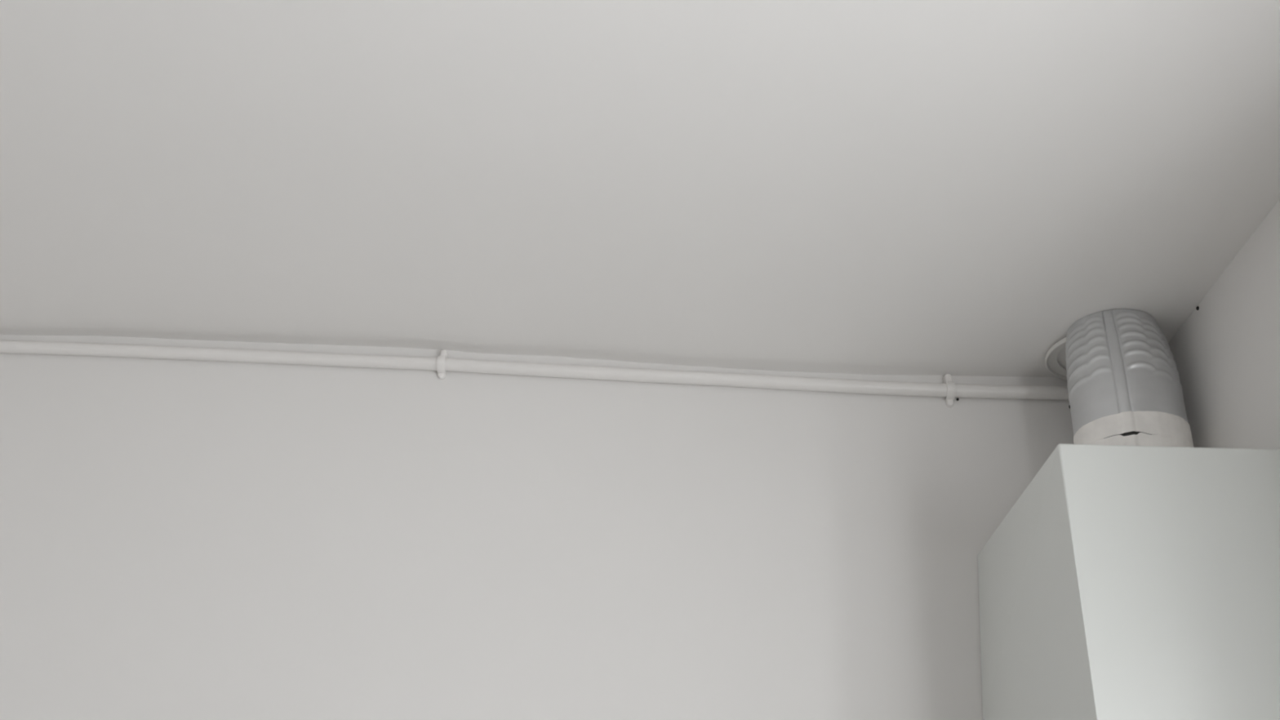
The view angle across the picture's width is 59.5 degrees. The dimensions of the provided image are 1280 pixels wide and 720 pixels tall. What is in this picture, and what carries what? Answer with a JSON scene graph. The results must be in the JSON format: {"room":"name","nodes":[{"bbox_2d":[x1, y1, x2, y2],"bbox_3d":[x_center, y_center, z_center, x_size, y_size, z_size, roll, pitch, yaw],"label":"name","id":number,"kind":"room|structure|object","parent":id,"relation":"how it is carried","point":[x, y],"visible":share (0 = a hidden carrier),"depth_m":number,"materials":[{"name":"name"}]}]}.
{"room":"kitchen","nodes":[
{"label":"kitchen","id":0,"kind":"room"},
{"bbox_2d":[0,334,1074,719],"bbox_3d":[-0.579,1.091,1.604,3.343,2.750,0.150,2,-29,3],"label":"wall","id":1,"kind":"structure","parent":0,"point":[180,540],"depth_m":1.93,"materials":[{"name":"paint"}]},
{"bbox_2d":[436,349,448,379],"bbox_3d":[-0.369,0.005,2.089,0.015,0.058,0.029,2,-29,3],"label":"clip","id":2,"kind":"object","parent":1,"relation":"attached to","point":[441,371],"visible":0.99,"depth_m":2.08,"materials":[{"name":"white plastic"}]},
{"bbox_2d":[0,340,1068,399],"bbox_3d":[-0.632,0.003,2.102,3.078,0.041,0.025,2,-29,3],"label":"ceiling pipe","id":3,"kind":"object","parent":1,"relation":"attached to","point":[516,368],"visible":0.97,"depth_m":2.07,"materials":[{"name":"paint"}]},
{"bbox_2d":[942,373,955,407],"bbox_3d":[0.561,0.051,2.029,0.015,0.063,0.029,2,-29,3],"label":"clip","id":4,"kind":"object","parent":1,"relation":"attached to","point":[951,386],"visible":1,"depth_m":2.02,"materials":[{"name":"white plastic"}]},
{"bbox_2d":[0,0,1279,377],"bbox_3d":[-0.704,-1.221,0.088,3.093,0.162,4.736,2,-29,3],"label":"ceiling","id":5,"kind":"structure","parent":0,"point":[860,187],"depth_m":1.60,"materials":[{"name":"paint"}]},
{"bbox_2d":[1044,337,1066,380],"bbox_3d":[0.809,-0.008,1.957,0.194,0.012,0.194,2,-29,3],"label":"ceiling collar","id":6,"kind":"structure","parent":5,"relation":"attached to","point":[1051,363],"depth_m":1.99,"materials":[{"name":"plastic"}]},
{"bbox_2d":[1168,199,1279,449],"bbox_3d":[0.885,-0.024,-0.627,0.250,2.750,4.736,2,-29,3],"label":"wall","id":7,"kind":"structure","parent":0,"point":[1226,353],"depth_m":1.67,"materials":[{"name":"paint"}]},
{"bbox_2d":[977,444,1279,719],"bbox_3d":[0.689,0.573,1.488,0.332,0.802,0.464,2,-29,3],"label":"boiler","id":8,"kind":"object","parent":7,"relation":"attached to","point":[1122,582],"visible":1,"depth_m":1.42,"materials":[{"name":"white metal"}]},
{"bbox_2d":[1065,308,1194,447],"bbox_3d":[0.791,0.100,1.811,0.173,0.348,0.174,2,-29,3],"label":"duct","id":9,"kind":"object","parent":8,"relation":"on","point":[1125,388],"visible":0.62,"depth_m":1.77,"materials":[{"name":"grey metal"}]}
]}

